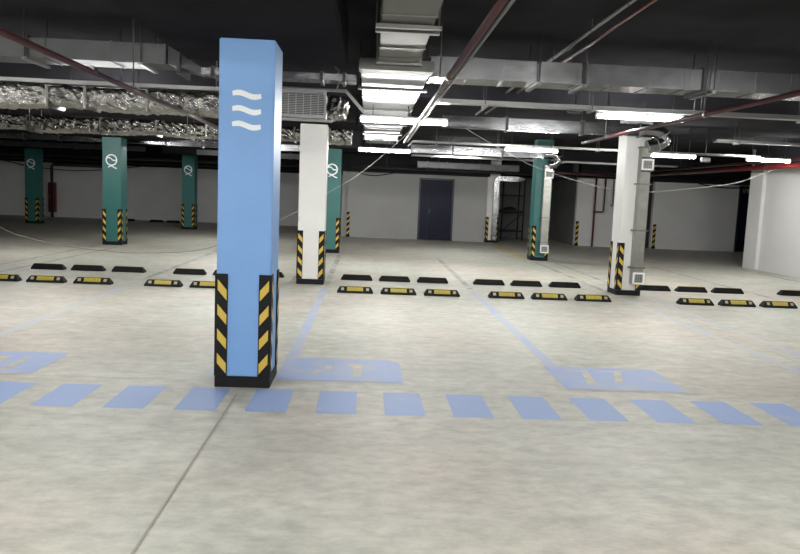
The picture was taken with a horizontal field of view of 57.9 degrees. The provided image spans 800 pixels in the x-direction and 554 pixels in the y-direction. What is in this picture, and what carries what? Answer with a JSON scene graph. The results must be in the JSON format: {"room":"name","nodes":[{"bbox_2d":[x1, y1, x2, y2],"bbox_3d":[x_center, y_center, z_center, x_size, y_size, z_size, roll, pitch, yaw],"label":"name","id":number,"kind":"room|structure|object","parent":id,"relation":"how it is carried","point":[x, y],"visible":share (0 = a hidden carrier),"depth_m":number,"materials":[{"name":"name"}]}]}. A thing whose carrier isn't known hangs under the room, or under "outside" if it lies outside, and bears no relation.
{"room":"parking garage","nodes":[
{"label":"parking garage","id":0,"kind":"room"},
{"bbox_2d":[0,161,342,227],"bbox_3d":[-10.784,-4.120,32.203,17.250,3.200,0.200,2,7,-3],"label":"wall","id":1,"kind":"structure","parent":0,"point":[153,193],"depth_m":32.09,"materials":[{"name":"white paint"}]},
{"bbox_2d":[0,147,342,174],"bbox_3d":[-10.845,-5.255,31.715,17.000,0.840,0.500,2,7,-3],"label":"trim","id":2,"kind":"structure","parent":1,"relation":"attached to","point":[155,152],"depth_m":31.44,"materials":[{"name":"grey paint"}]},
{"bbox_2d":[341,171,347,235],"bbox_3d":[-2.133,-3.439,29.385,0.200,3.200,6.300,2,7,-3],"label":"wall","id":3,"kind":"structure","parent":0,"point":[345,173],"depth_m":26.30,"materials":[{"name":"grey paint"}]},
{"bbox_2d":[347,171,419,238],"bbox_3d":[-0.610,-3.014,26.226,2.570,3.200,0.200,2,7,-3],"label":"wall","id":4,"kind":"structure","parent":0,"point":[384,206],"depth_m":26.18,"materials":[{"name":"grey paint"}]},
{"bbox_2d":[342,152,490,176],"bbox_3d":[0.593,-4.101,25.774,5.250,0.840,0.550,2,7,-3],"label":"trim","id":5,"kind":"structure","parent":4,"relation":"attached to","point":[349,159],"depth_m":25.48,"materials":[{"name":"grey paint"}]},
{"bbox_2d":[0,214,799,553],"bbox_3d":[-1.638,0.149,13.197,34.000,0.205,40.300,2,7,-3],"label":"floor","id":6,"kind":"structure","parent":0,"point":[473,422],"depth_m":5.50,"materials":[{"name":"concrete"}]},
{"bbox_2d":[24,148,43,223],"bbox_3d":[-13.388,-3.327,26.468,0.483,2.718,0.483,2,7,-3],"label":"column","id":7,"kind":"structure","parent":6,"relation":"on","point":[33,157],"depth_m":26.29,"materials":[{"name":"teal paint"}]},
{"bbox_2d":[26,275,66,282],"bbox_3d":[-5.620,0.028,11.503,0.580,0.103,0.150,2,7,-3],"label":"wheel stop","id":8,"kind":"object","parent":6,"relation":"on","point":[33,278],"visible":1,"depth_m":11.45,"materials":[{"name":"black rubber"}]},
{"bbox_2d":[31,263,66,269],"bbox_3d":[-6.404,-0.197,13.186,0.580,0.103,0.150,2,7,-3],"label":"wheel stop","id":9,"kind":"object","parent":6,"relation":"on","point":[50,266],"visible":1,"depth_m":13.12,"materials":[{"name":"black rubber"}]},
{"bbox_2d":[48,182,56,216],"bbox_3d":[-15.293,-3.405,31.808,0.300,1.500,0.260,2,7,-3],"label":"cabinet","id":10,"kind":"object","parent":6,"relation":"on","point":[54,184],"visible":0.8,"depth_m":31.75,"materials":[{"name":"red"}]},
{"bbox_2d":[50,163,101,216],"bbox_3d":[-13.896,-3.713,31.308,2.420,2.340,0.120,2,7,-3],"label":"pipe","id":11,"kind":"object","parent":6,"relation":"on","point":[53,164],"visible":0.85,"depth_m":31.16,"materials":[{"name":"metal"}]},
{"bbox_2d":[71,264,105,270],"bbox_3d":[-5.695,-0.172,13.220,0.580,0.103,0.150,2,7,-3],"label":"wheel stop","id":12,"kind":"object","parent":6,"relation":"on","point":[78,267],"visible":1,"depth_m":13.16,"materials":[{"name":"black rubber"}]},
{"bbox_2d":[73,277,113,284],"bbox_3d":[-4.891,0.054,11.538,0.580,0.103,0.150,2,7,-3],"label":"wheel stop","id":13,"kind":"object","parent":6,"relation":"on","point":[79,280],"visible":1,"depth_m":11.48,"materials":[{"name":"black rubber"}]},
{"bbox_2d":[102,137,127,244],"bbox_3d":[-7.450,-2.235,18.893,0.498,2.763,0.483,2,7,-3],"label":"column","id":14,"kind":"structure","parent":6,"relation":"on","point":[114,149],"depth_m":18.70,"materials":[{"name":"teal paint"}]},
{"bbox_2d":[112,266,145,272],"bbox_3d":[-4.966,-0.146,13.255,0.580,0.103,0.150,2,7,-3],"label":"wheel stop","id":15,"kind":"object","parent":6,"relation":"on","point":[135,269],"visible":1,"depth_m":13.19,"materials":[{"name":"black rubber"}]},
{"bbox_2d":[144,279,182,286],"bbox_3d":[-3.788,0.094,11.591,0.580,0.103,0.150,2,7,-3],"label":"wheel stop","id":16,"kind":"object","parent":6,"relation":"on","point":[150,282],"visible":1,"depth_m":11.53,"materials":[{"name":"black rubber"}]},
{"bbox_2d":[181,155,197,229],"bbox_3d":[-7.778,-3.126,26.736,0.483,2.718,0.483,2,7,-3],"label":"column","id":17,"kind":"structure","parent":6,"relation":"on","point":[189,206],"depth_m":26.54,"materials":[{"name":"teal paint"}]},
{"bbox_2d":[173,268,206,274],"bbox_3d":[-3.863,-0.106,13.307,0.580,0.103,0.150,2,7,-3],"label":"wheel stop","id":18,"kind":"object","parent":6,"relation":"on","point":[191,271],"visible":1,"depth_m":13.25,"materials":[{"name":"black rubber"}]},
{"bbox_2d":[214,38,282,387],"bbox_3d":[-1.244,-0.497,5.979,0.455,2.763,0.493,2,7,-3],"label":"column","id":19,"kind":"structure","parent":6,"relation":"on","point":[250,70],"depth_m":5.76,"materials":[{"name":"blue paint"}]},
{"bbox_2d":[296,123,328,284],"bbox_3d":[-1.522,-1.258,12.625,0.478,2.738,0.463,2,7,-3],"label":"column","id":20,"kind":"structure","parent":6,"relation":"on","point":[313,169],"depth_m":12.41,"materials":[{"name":"white paint"}]},
{"bbox_2d":[326,149,341,252],"bbox_3d":[-1.806,-2.009,19.156,0.478,2.718,0.463,2,7,-3],"label":"column","id":21,"kind":"structure","parent":6,"relation":"on","point":[333,219],"depth_m":18.95,"materials":[{"name":"teal paint"}]},
{"bbox_2d":[337,286,372,293],"bbox_3d":[-0.729,0.204,11.737,0.580,0.103,0.150,2,7,-3],"label":"wheel stop","id":22,"kind":"object","parent":6,"relation":"on","point":[342,289],"visible":1,"depth_m":11.68,"materials":[{"name":"black rubber"}]},
{"bbox_2d":[341,274,371,280],"bbox_3d":[-0.804,0.004,13.454,0.580,0.103,0.150,2,7,-3],"label":"wheel stop","id":23,"kind":"object","parent":6,"relation":"on","point":[359,277],"visible":1,"depth_m":13.39,"materials":[{"name":"black rubber"}]},
{"bbox_2d":[379,275,409,281],"bbox_3d":[-0.100,0.029,13.487,0.580,0.103,0.150,2,7,-3],"label":"wheel stop","id":24,"kind":"object","parent":6,"relation":"on","point":[387,278],"visible":1,"depth_m":13.43,"materials":[{"name":"black rubber"}]},
{"bbox_2d":[380,287,415,294],"bbox_3d":[-0.025,0.229,11.770,0.580,0.103,0.150,2,7,-3],"label":"wheel stop","id":25,"kind":"object","parent":6,"relation":"on","point":[386,290],"visible":1,"depth_m":11.71,"materials":[{"name":"black rubber"}]},
{"bbox_2d":[417,277,447,283],"bbox_3d":[0.609,0.054,13.521,0.580,0.103,0.150,2,7,-3],"label":"wheel stop","id":26,"kind":"object","parent":6,"relation":"on","point":[420,279],"visible":1,"depth_m":13.46,"materials":[{"name":"black rubber"}]},
{"bbox_2d":[424,289,459,296],"bbox_3d":[0.684,0.254,11.804,0.580,0.103,0.150,2,7,-3],"label":"wheel stop","id":27,"kind":"object","parent":6,"relation":"on","point":[429,292],"visible":1,"depth_m":11.75,"materials":[{"name":"black rubber"}]},
{"bbox_2d":[452,176,487,241],"bbox_3d":[2.574,-2.899,26.378,1.250,3.200,0.200,2,7,-3],"label":"wall pier","id":28,"kind":"object","parent":6,"relation":"on","point":[470,192],"visible":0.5,"depth_m":26.32,"materials":[{"name":"grey paint"}]},
{"bbox_2d":[473,279,504,285],"bbox_3d":[1.667,0.092,13.572,0.580,0.103,0.150,2,7,-3],"label":"wheel stop","id":29,"kind":"object","parent":6,"relation":"on","point":[476,281],"visible":1,"depth_m":13.51,"materials":[{"name":"black rubber"}]},
{"bbox_2d":[484,160,500,242],"bbox_3d":[3.361,-2.862,26.346,0.463,3.198,0.483,2,7,-3],"label":"column","id":30,"kind":"structure","parent":6,"relation":"on","point":[490,180],"depth_m":26.16,"materials":[{"name":"white paint"}]},
{"bbox_2d":[490,176,523,239],"bbox_3d":[3.872,-2.466,26.094,1.105,2.311,0.174,2,7,-3],"label":"duct","id":31,"kind":"object","parent":30,"relation":"attached to","point":[497,180],"visible":1,"depth_m":25.98,"materials":[{"name":"metal"}]},
{"bbox_2d":[488,291,524,298],"bbox_3d":[1.742,0.292,11.855,0.580,0.103,0.150,2,7,-3],"label":"wheel stop","id":32,"kind":"object","parent":6,"relation":"on","point":[493,294],"visible":1,"depth_m":11.80,"materials":[{"name":"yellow rubber"}]},
{"bbox_2d":[498,180,525,240],"bbox_3d":[4.384,-2.662,28.693,0.896,2.350,1.074,2,7,-3],"label":"scaffold","id":33,"kind":"object","parent":6,"relation":"on","point":[502,194],"visible":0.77,"depth_m":28.23,"materials":[{"name":"black metal"}]},
{"bbox_2d":[510,280,541,286],"bbox_3d":[2.376,0.117,13.606,0.580,0.103,0.150,2,7,-3],"label":"wheel stop","id":34,"kind":"object","parent":6,"relation":"on","point":[514,282],"visible":1,"depth_m":13.54,"materials":[{"name":"black rubber"}]},
{"bbox_2d":[527,139,554,260],"bbox_3d":[3.774,-2.048,19.395,0.463,3.198,0.463,2,7,-3],"label":"column","id":35,"kind":"structure","parent":6,"relation":"on","point":[533,254],"depth_m":19.24,"materials":[{"name":"teal paint"}]},
{"bbox_2d":[530,293,567,300],"bbox_3d":[2.451,0.318,11.889,0.580,0.103,0.150,2,7,-3],"label":"wheel stop","id":36,"kind":"object","parent":6,"relation":"on","point":[535,296],"visible":1,"depth_m":11.83,"materials":[{"name":"black rubber"}]},
{"bbox_2d":[548,281,580,287],"bbox_3d":[3.104,0.144,13.640,0.580,0.103,0.150,2,7,-3],"label":"wheel stop","id":37,"kind":"object","parent":6,"relation":"on","point":[553,283],"visible":1,"depth_m":13.58,"materials":[{"name":"black rubber"}]},
{"bbox_2d":[574,294,610,301],"bbox_3d":[3.179,0.344,11.924,0.580,0.103,0.150,2,7,-3],"label":"wheel stop","id":38,"kind":"object","parent":6,"relation":"on","point":[579,297],"visible":1,"depth_m":11.87,"materials":[{"name":"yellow rubber"}]},
{"bbox_2d":[607,119,652,295],"bbox_3d":[4.094,-1.286,12.867,0.453,3.198,0.463,2,7,-3],"label":"column","id":39,"kind":"structure","parent":6,"relation":"on","point":[618,283],"depth_m":12.73,"materials":[{"name":"white paint"}]},
{"bbox_2d":[674,286,706,292],"bbox_3d":[5.535,0.231,13.757,0.580,0.103,0.150,2,7,-3],"label":"wheel stop","id":40,"kind":"object","parent":6,"relation":"on","point":[679,288],"visible":1,"depth_m":13.70,"materials":[{"name":"black rubber"}]},
{"bbox_2d":[676,298,713,305],"bbox_3d":[4.901,0.405,12.006,0.580,0.103,0.150,2,7,-3],"label":"wheel stop","id":41,"kind":"object","parent":6,"relation":"on","point":[682,301],"visible":1,"depth_m":11.95,"materials":[{"name":"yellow rubber"}]},
{"bbox_2d":[710,287,743,293],"bbox_3d":[6.244,0.256,13.790,0.580,0.103,0.150,2,7,-3],"label":"wheel stop","id":42,"kind":"object","parent":6,"relation":"on","point":[716,289],"visible":1,"depth_m":13.73,"materials":[{"name":"black rubber"}]},
{"bbox_2d":[717,299,755,306],"bbox_3d":[5.610,0.431,12.040,0.580,0.103,0.150,2,7,-3],"label":"wheel stop","id":43,"kind":"object","parent":6,"relation":"on","point":[723,302],"visible":1,"depth_m":11.98,"materials":[{"name":"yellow rubber"}]},
{"bbox_2d":[759,301,797,308],"bbox_3d":[6.319,0.456,12.074,0.580,0.103,0.150,2,7,-3],"label":"wheel stop","id":44,"kind":"object","parent":6,"relation":"on","point":[766,304],"visible":1,"depth_m":12.02,"materials":[{"name":"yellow rubber"}]},
{"bbox_2d":[0,0,799,162],"bbox_3d":[-1.493,-3.237,12.708,34.400,0.250,40.500,2,7,-3],"label":"ceiling","id":45,"kind":"structure","parent":0,"point":[762,36],"depth_m":7.35,"materials":[{"name":"black paint"}]},
{"bbox_2d":[0,138,61,150],"bbox_3d":[-13.507,-4.936,26.396,1.600,0.480,1.700,2,7,-3],"label":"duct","id":46,"kind":"structure","parent":45,"relation":"attached to","point":[4,139],"depth_m":25.64,"materials":[{"name":"black metal"}]},
{"bbox_2d":[0,133,166,144],"bbox_3d":[-8.915,-3.954,19.708,5.000,0.530,0.314,2,7,-3],"label":"duct","id":47,"kind":"object","parent":45,"relation":"hanging from","point":[25,136],"visible":0.75,"depth_m":19.63,"materials":[{"name":"grey metal"}]},
{"bbox_2d":[0,8,175,73],"bbox_3d":[-4.048,-2.329,7.009,3.620,0.465,0.530,2,7,-3],"label":"duct","id":48,"kind":"object","parent":45,"relation":"hanging from","point":[153,57],"visible":0.8,"depth_m":6.88,"materials":[{"name":"grey metal"}]},
{"bbox_2d":[168,45,356,86],"bbox_3d":[-1.329,-2.085,7.156,1.800,0.280,0.440,2,7,-3],"label":"duct","id":49,"kind":"object","parent":48,"relation":"attached to","point":[184,67],"visible":0.79,"depth_m":7.05,"materials":[{"name":"grey metal"}]},
{"bbox_2d":[0,19,218,129],"bbox_3d":[-2.077,-1.878,5.586,0.053,0.875,8.700,2,7,-3],"label":"pipe","id":50,"kind":"object","parent":45,"relation":"hanging from","point":[89,69],"visible":0.91,"depth_m":4.80,"materials":[{"name":"metal"}]},
{"bbox_2d":[71,116,148,139],"bbox_3d":[-7.382,-3.804,18.532,1.440,0.435,1.500,2,7,-3],"label":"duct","id":51,"kind":"structure","parent":45,"relation":"attached to","point":[137,137],"depth_m":18.11,"materials":[{"name":"grey metal"}]},
{"bbox_2d":[0,31,281,117],"bbox_3d":[-4.061,-2.237,7.838,5.500,0.837,0.516,2,7,-3],"label":"duct","id":52,"kind":"object","parent":45,"relation":"hanging from","point":[59,94],"visible":0.77,"depth_m":7.71,"materials":[{"name":"silver metal"}]},
{"bbox_2d":[281,86,363,122],"bbox_3d":[-0.856,-1.878,8.005,0.920,0.355,0.425,2,7,-3],"label":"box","id":53,"kind":"object","parent":52,"relation":"attached to","point":[298,103],"visible":0.84,"depth_m":7.81,"materials":[{"name":"grey metal"}]},
{"bbox_2d":[281,89,326,118],"bbox_3d":[-1.052,-1.868,7.803,0.510,0.285,0.030,2,7,-3],"label":"grille","id":54,"kind":"object","parent":53,"relation":"attached to","point":[305,103],"depth_m":7.80,"materials":[{"name":"grey metal"}]},
{"bbox_2d":[0,153,299,166],"bbox_3d":[-10.292,-4.754,27.112,15.700,0.742,0.070,2,7,-3],"label":"pipe","id":55,"kind":"object","parent":45,"relation":"hanging from","point":[88,157],"visible":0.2,"depth_m":27.13,"materials":[{"name":"metal"}]},
{"bbox_2d":[0,108,352,144],"bbox_3d":[-5.458,-2.966,13.272,9.174,0.742,0.520,2,7,-3],"label":"duct","id":56,"kind":"object","parent":45,"relation":"hanging from","point":[32,123],"visible":0.73,"depth_m":13.14,"materials":[{"name":"silver metal"}]},
{"bbox_2d":[162,145,214,156],"bbox_3d":[-7.768,-4.731,26.671,1.500,0.480,1.700,2,7,-3],"label":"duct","id":57,"kind":"structure","parent":45,"relation":"attached to","point":[171,150],"depth_m":25.85,"materials":[{"name":"grey metal"}]},
{"bbox_2d":[0,127,412,252],"bbox_3d":[-6.476,-2.154,16.598,13.510,3.204,0.016,2,7,-3],"label":"cable","id":58,"kind":"object","parent":45,"relation":"hanging from","point":[412,127],"visible":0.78,"depth_m":16.78,"materials":[{"name":"grey plastic"}]},
{"bbox_2d":[109,0,347,66],"bbox_3d":[-1.131,-1.971,4.810,1.460,0.435,3.700,2,7,-3],"label":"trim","id":59,"kind":"structure","parent":45,"relation":"attached to","point":[307,32],"depth_m":5.15,"materials":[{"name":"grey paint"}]},
{"bbox_2d":[167,139,299,151],"bbox_3d":[-4.548,-3.788,19.918,3.650,0.550,0.314,2,7,-3],"label":"duct","id":60,"kind":"object","parent":45,"relation":"hanging from","point":[185,143],"visible":0.44,"depth_m":19.80,"materials":[{"name":"grey metal"}]},
{"bbox_2d":[197,149,299,159],"bbox_3d":[-4.386,-4.177,23.633,4.400,0.610,0.364,2,7,-3],"label":"duct","id":61,"kind":"object","parent":45,"relation":"hanging from","point":[290,156],"visible":0.29,"depth_m":23.53,"materials":[{"name":"grey metal"}]},
{"bbox_2d":[281,96,357,129],"bbox_3d":[-1.458,-2.832,12.304,1.460,0.460,1.400,2,7,-3],"label":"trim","id":62,"kind":"structure","parent":45,"relation":"attached to","point":[351,122],"depth_m":11.98,"materials":[{"name":"grey paint"}]},
{"bbox_2d":[0,129,688,166],"bbox_3d":[-4.800,-4.259,22.925,28.300,0.320,0.500,2,7,-3],"label":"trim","id":63,"kind":"structure","parent":45,"relation":"attached to","point":[568,155],"depth_m":23.12,"materials":[{"name":"grey paint"}]},
{"bbox_2d":[328,129,361,151],"bbox_3d":[-1.742,-3.579,18.805,1.460,0.480,1.500,2,7,-3],"label":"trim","id":64,"kind":"structure","parent":45,"relation":"attached to","point":[356,135],"depth_m":18.10,"materials":[{"name":"grey paint"}]},
{"bbox_2d":[358,40,433,143],"bbox_3d":[-0.242,-2.676,11.569,0.730,0.501,10.000,2,7,-3],"label":"duct","id":65,"kind":"object","parent":45,"relation":"hanging from","point":[391,89],"visible":0.95,"depth_m":8.01,"materials":[{"name":"metal"}]},
{"bbox_2d":[358,141,410,152],"bbox_3d":[-0.334,-2.808,15.580,1.128,0.238,0.076,2,7,-3],"label":"lamp","id":66,"kind":"object","parent":65,"relation":"hanging from","point":[374,149],"visible":1,"depth_m":15.56,"materials":[{"name":"white plastic"}]},
{"bbox_2d":[360,104,447,125],"bbox_3d":[0.053,-2.068,9.234,1.128,0.228,0.076,2,7,-3],"label":"lamp","id":67,"kind":"object","parent":65,"relation":"hanging from","point":[363,118],"visible":1,"depth_m":9.21,"materials":[{"name":"white plastic"}]},
{"bbox_2d":[0,62,799,114],"bbox_3d":[-4.387,-2.816,10.061,28.000,0.220,0.400,2,7,-3],"label":"air duct","id":68,"kind":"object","parent":45,"relation":"attached to","point":[22,70],"depth_m":10.14,"materials":[{"name":"grey metal"}]},
{"bbox_2d":[375,0,442,66],"bbox_3d":[0.102,-1.862,4.302,0.464,0.435,4.560,2,7,-3],"label":"duct","id":69,"kind":"object","parent":45,"relation":"hanging from","point":[404,29],"visible":1,"depth_m":5.16,"materials":[{"name":"metal"}]},
{"bbox_2d":[403,0,508,142],"bbox_3d":[0.312,-1.925,6.390,0.060,0.767,10.700,2,7,-3],"label":"pipe","id":70,"kind":"object","parent":45,"relation":"hanging from","point":[498,6],"visible":0.92,"depth_m":4.42,"materials":[{"name":"metal"}]},
{"bbox_2d":[407,0,514,141],"bbox_3d":[0.340,-1.564,6.383,0.022,0.022,10.600,2,7,-3],"label":"conduit","id":71,"kind":"object","parent":70,"relation":"attached to","point":[508,5],"visible":0.88,"depth_m":4.17,"materials":[{"name":"silver metal"}]},
{"bbox_2d":[352,158,575,176],"bbox_3d":[2.252,-3.987,25.028,7.800,0.760,0.100,2,7,-3],"label":"pipe","id":72,"kind":"object","parent":45,"relation":"hanging from","point":[353,166],"visible":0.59,"depth_m":25.00,"materials":[{"name":"metal"}]},
{"bbox_2d":[417,157,518,171],"bbox_3d":[2.291,-3.911,24.157,3.400,0.710,0.364,2,7,-3],"label":"duct","id":73,"kind":"object","parent":45,"relation":"hanging from","point":[438,165],"visible":0.91,"depth_m":24.06,"materials":[{"name":"grey metal"}]},
{"bbox_2d":[410,135,561,252],"bbox_3d":[2.213,-2.174,18.960,3.972,2.980,0.263,2,7,-3],"label":"duct","id":74,"kind":"object","parent":45,"relation":"hanging from","point":[452,150],"visible":0.89,"depth_m":18.84,"materials":[{"name":"metal"}]},
{"bbox_2d":[504,131,557,152],"bbox_3d":[2.759,-2.913,15.098,1.128,0.590,0.076,2,7,-3],"label":"lamp","id":75,"kind":"object","parent":45,"relation":"hanging from","point":[509,148],"visible":0.94,"depth_m":15.10,"materials":[{"name":"white plastic"}]},
{"bbox_2d":[411,144,677,167],"bbox_3d":[4.233,-3.571,21.001,7.800,0.505,0.200,2,7,-3],"label":"cable tray","id":76,"kind":"object","parent":45,"relation":"hanging from","point":[418,155],"visible":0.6,"depth_m":20.92,"materials":[{"name":"silver metal"}]},
{"bbox_2d":[411,154,677,167],"bbox_3d":[4.225,-3.370,21.024,7.800,0.050,0.140,2,7,-3],"label":"tray","id":77,"kind":"object","parent":76,"relation":"on","point":[497,159],"depth_m":20.92,"materials":[{"name":"silver metal"}]},
{"bbox_2d":[475,0,635,114],"bbox_3d":[1.611,-2.332,7.558,0.038,0.119,11.000,2,7,-3],"label":"conduit","id":78,"kind":"object","parent":45,"relation":"hanging from","point":[629,2],"visible":0.69,"depth_m":6.28,"materials":[{"name":"silver metal"}]},
{"bbox_2d":[441,107,670,284],"bbox_3d":[2.632,-1.409,12.437,3.942,2.980,0.253,2,7,-3],"label":"duct","id":79,"kind":"object","parent":45,"relation":"hanging from","point":[661,136],"visible":0.91,"depth_m":12.31,"materials":[{"name":"metal"}]},
{"bbox_2d":[485,0,656,113],"bbox_3d":[1.763,-2.275,7.471,0.058,0.028,10.800,2,7,-3],"label":"conduit","id":80,"kind":"object","parent":45,"relation":"hanging from","point":[650,2],"visible":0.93,"depth_m":6.26,"materials":[{"name":"metal"}]},
{"bbox_2d":[408,125,760,157],"bbox_3d":[4.258,-3.050,16.528,8.140,0.520,0.200,2,7,-3],"label":"cable tray","id":81,"kind":"object","parent":45,"relation":"hanging from","point":[436,142],"visible":0.72,"depth_m":16.45,"materials":[{"name":"silver metal"}]},
{"bbox_2d":[413,140,760,157],"bbox_3d":[4.303,-2.924,16.545,8.040,0.050,0.140,2,7,-3],"label":"tray","id":82,"kind":"object","parent":81,"relation":"on","point":[436,142],"depth_m":16.45,"materials":[{"name":"silver metal"}]},
{"bbox_2d":[554,167,615,176],"bbox_3d":[6.758,-3.821,24.942,3.600,0.700,0.100,2,7,-3],"label":"pipe","id":83,"kind":"object","parent":45,"relation":"hanging from","point":[557,173],"visible":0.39,"depth_m":24.92,"materials":[{"name":"metal"}]},
{"bbox_2d":[427,35,799,100],"bbox_3d":[4.806,-2.011,7.432,9.040,0.465,0.530,2,7,-3],"label":"duct","id":84,"kind":"object","parent":45,"relation":"hanging from","point":[574,77],"visible":0.93,"depth_m":7.14,"materials":[{"name":"grey metal"}]},
{"bbox_2d":[430,86,799,123],"bbox_3d":[4.808,-2.084,8.704,8.920,0.610,0.200,2,7,-3],"label":"cable tray","id":85,"kind":"object","parent":45,"relation":"hanging from","point":[483,103],"visible":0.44,"depth_m":8.56,"materials":[{"name":"silver metal"}]},
{"bbox_2d":[438,98,799,120],"bbox_3d":[4.851,-1.914,8.726,8.820,0.050,0.140,2,7,-3],"label":"tray","id":86,"kind":"object","parent":85,"relation":"on","point":[483,103],"depth_m":8.56,"materials":[{"name":"silver metal"}]},
{"bbox_2d":[467,129,772,191],"bbox_3d":[5.201,-2.677,17.046,7.426,1.312,0.016,2,7,-3],"label":"cable","id":87,"kind":"object","parent":45,"relation":"hanging from","point":[467,129],"visible":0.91,"depth_m":17.08,"materials":[{"name":"grey plastic"}]},
{"bbox_2d":[595,92,683,122],"bbox_3d":[3.050,-2.247,9.142,1.128,0.530,0.076,2,7,-3],"label":"lamp","id":88,"kind":"object","parent":45,"relation":"hanging from","point":[608,115],"visible":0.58,"depth_m":9.13,"materials":[{"name":"white plastic"}]},
{"bbox_2d":[652,131,695,158],"bbox_3d":[5.413,-2.718,14.531,1.128,0.630,0.076,2,7,-3],"label":"lamp","id":89,"kind":"object","parent":45,"relation":"hanging from","point":[654,154],"visible":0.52,"depth_m":14.54,"materials":[{"name":"white plastic"}]},
{"bbox_2d":[581,40,799,143],"bbox_3d":[2.975,-1.848,6.515,0.067,0.731,8.701,2,7,-3],"label":"pipe","id":90,"kind":"object","parent":45,"relation":"hanging from","point":[704,114],"visible":0.93,"depth_m":6.94,"materials":[{"name":"metal"}]},
{"bbox_2d":[650,148,799,175],"bbox_3d":[8.945,-3.069,18.877,0.144,0.632,13.400,2,7,-3],"label":"pipe","id":91,"kind":"object","parent":45,"relation":"hanging from","point":[787,165],"visible":0.82,"depth_m":19.28,"materials":[{"name":"metal"}]},
{"bbox_2d":[651,147,799,171],"bbox_3d":[9.128,-3.151,18.875,0.108,0.454,13.400,2,7,-3],"label":"pipe","id":92,"kind":"object","parent":45,"relation":"hanging from","point":[794,158],"visible":0.7,"depth_m":20.24,"materials":[{"name":"metal"}]},
{"bbox_2d":[713,119,799,145],"bbox_3d":[7.430,-2.563,13.096,3.500,0.445,0.200,2,7,-3],"label":"cable tray","id":93,"kind":"object","parent":45,"relation":"hanging from","point":[736,142],"visible":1,"depth_m":13.01,"materials":[{"name":"silver metal"}]},
{"bbox_2d":[745,137,790,162],"bbox_3d":[8.245,-2.837,16.153,1.015,0.530,0.076,2,7,-3],"label":"lamp","id":94,"kind":"object","parent":45,"relation":"hanging from","point":[752,158],"visible":1,"depth_m":16.15,"materials":[{"name":"white plastic"}]},
{"bbox_2d":[419,174,454,178],"bbox_3d":[1.358,-4.056,26.190,1.280,0.960,0.200,2,7,-3],"label":"lintel","id":95,"kind":"object","parent":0,"point":[421,175],"visible":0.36,"depth_m":26.14,"materials":[{"name":"grey paint"}]},
{"bbox_2d":[417,178,454,240],"bbox_3d":[1.295,-2.461,26.308,1.280,2.240,0.170,2,7,-3],"label":"door","id":96,"kind":"structure","parent":95,"relation":"attached to","point":[436,195],"depth_m":26.27,"materials":[{"name":"blue paint"}]},
{"bbox_2d":[498,178,551,237],"bbox_3d":[4.760,-3.243,30.162,3.450,3.200,0.200,2,7,-3],"label":"wall","id":97,"kind":"structure","parent":0,"point":[510,188],"depth_m":30.11,"materials":[{"name":"concrete"}]},
{"bbox_2d":[549,163,577,244],"bbox_3d":[6.464,-2.965,28.354,0.200,3.200,3.600,2,7,-3],"label":"wall","id":98,"kind":"structure","parent":0,"point":[563,193],"depth_m":28.16,"materials":[{"name":"paint"}]},
{"bbox_2d":[501,160,572,179],"bbox_3d":[5.012,-4.101,27.100,2.800,0.780,0.500,2,7,-3],"label":"trim","id":99,"kind":"structure","parent":98,"relation":"attached to","point":[523,167],"depth_m":26.86,"materials":[{"name":"grey paint"}]},
{"bbox_2d":[645,181,652,247],"bbox_3d":[9.392,-2.775,27.748,0.200,3.200,2.100,2,7,-3],"label":"wall","id":100,"kind":"structure","parent":0,"point":[650,186],"depth_m":27.03,"materials":[{"name":"paint"}]},
{"bbox_2d":[572,171,739,251],"bbox_3d":[9.441,-2.642,26.607,6.000,3.200,0.200,2,7,-3],"label":"wall","id":101,"kind":"structure","parent":0,"point":[701,219],"depth_m":26.57,"materials":[{"name":"white paint"}]},
{"bbox_2d":[577,164,651,179],"bbox_3d":[7.736,-3.896,26.034,2.550,0.720,0.500,2,7,-3],"label":"trim","id":102,"kind":"structure","parent":101,"relation":"attached to","point":[583,168],"depth_m":25.77,"materials":[{"name":"grey paint"}]},
{"bbox_2d":[650,162,751,185],"bbox_3d":[11.953,-3.730,26.237,5.900,0.750,0.500,2,7,-3],"label":"trim","id":103,"kind":"structure","parent":101,"relation":"attached to","point":[722,178],"depth_m":25.97,"materials":[{"name":"grey paint"}]},
{"bbox_2d":[758,168,799,277],"bbox_3d":[10.264,-0.314,6.609,0.260,3.200,26.300,2,7,-3],"label":"wall","id":104,"kind":"structure","parent":0,"point":[779,253],"depth_m":18.22,"materials":[{"name":"white paint"}]},
{"bbox_2d":[742,149,766,269],"bbox_3d":[9.696,-1.804,19.400,0.420,3.200,0.640,2,7,-3],"label":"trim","id":105,"kind":"structure","parent":104,"relation":"attached to","point":[758,183],"depth_m":19.33,"materials":[{"name":"white paint"}]},
{"bbox_2d":[755,145,799,165],"bbox_3d":[10.018,-1.630,6.142,0.370,0.500,25.700,2,7,-3],"label":"trim","id":106,"kind":"structure","parent":104,"relation":"attached to","point":[777,151],"depth_m":17.79,"materials":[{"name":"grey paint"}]},
{"bbox_3d":[12.985,-3.723,26.636,1.000,0.770,0.200,2,7,-3],"label":"lintel","id":107,"kind":"object","parent":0,"visible":0},
{"bbox_2d":[734,186,749,251],"bbox_3d":[12.921,-2.130,26.778,1.000,2.430,0.200,2,7,-3],"label":"door","id":108,"kind":"structure","parent":107,"relation":"attached to","point":[743,199],"depth_m":26.76,"materials":[{"name":"black paint"}]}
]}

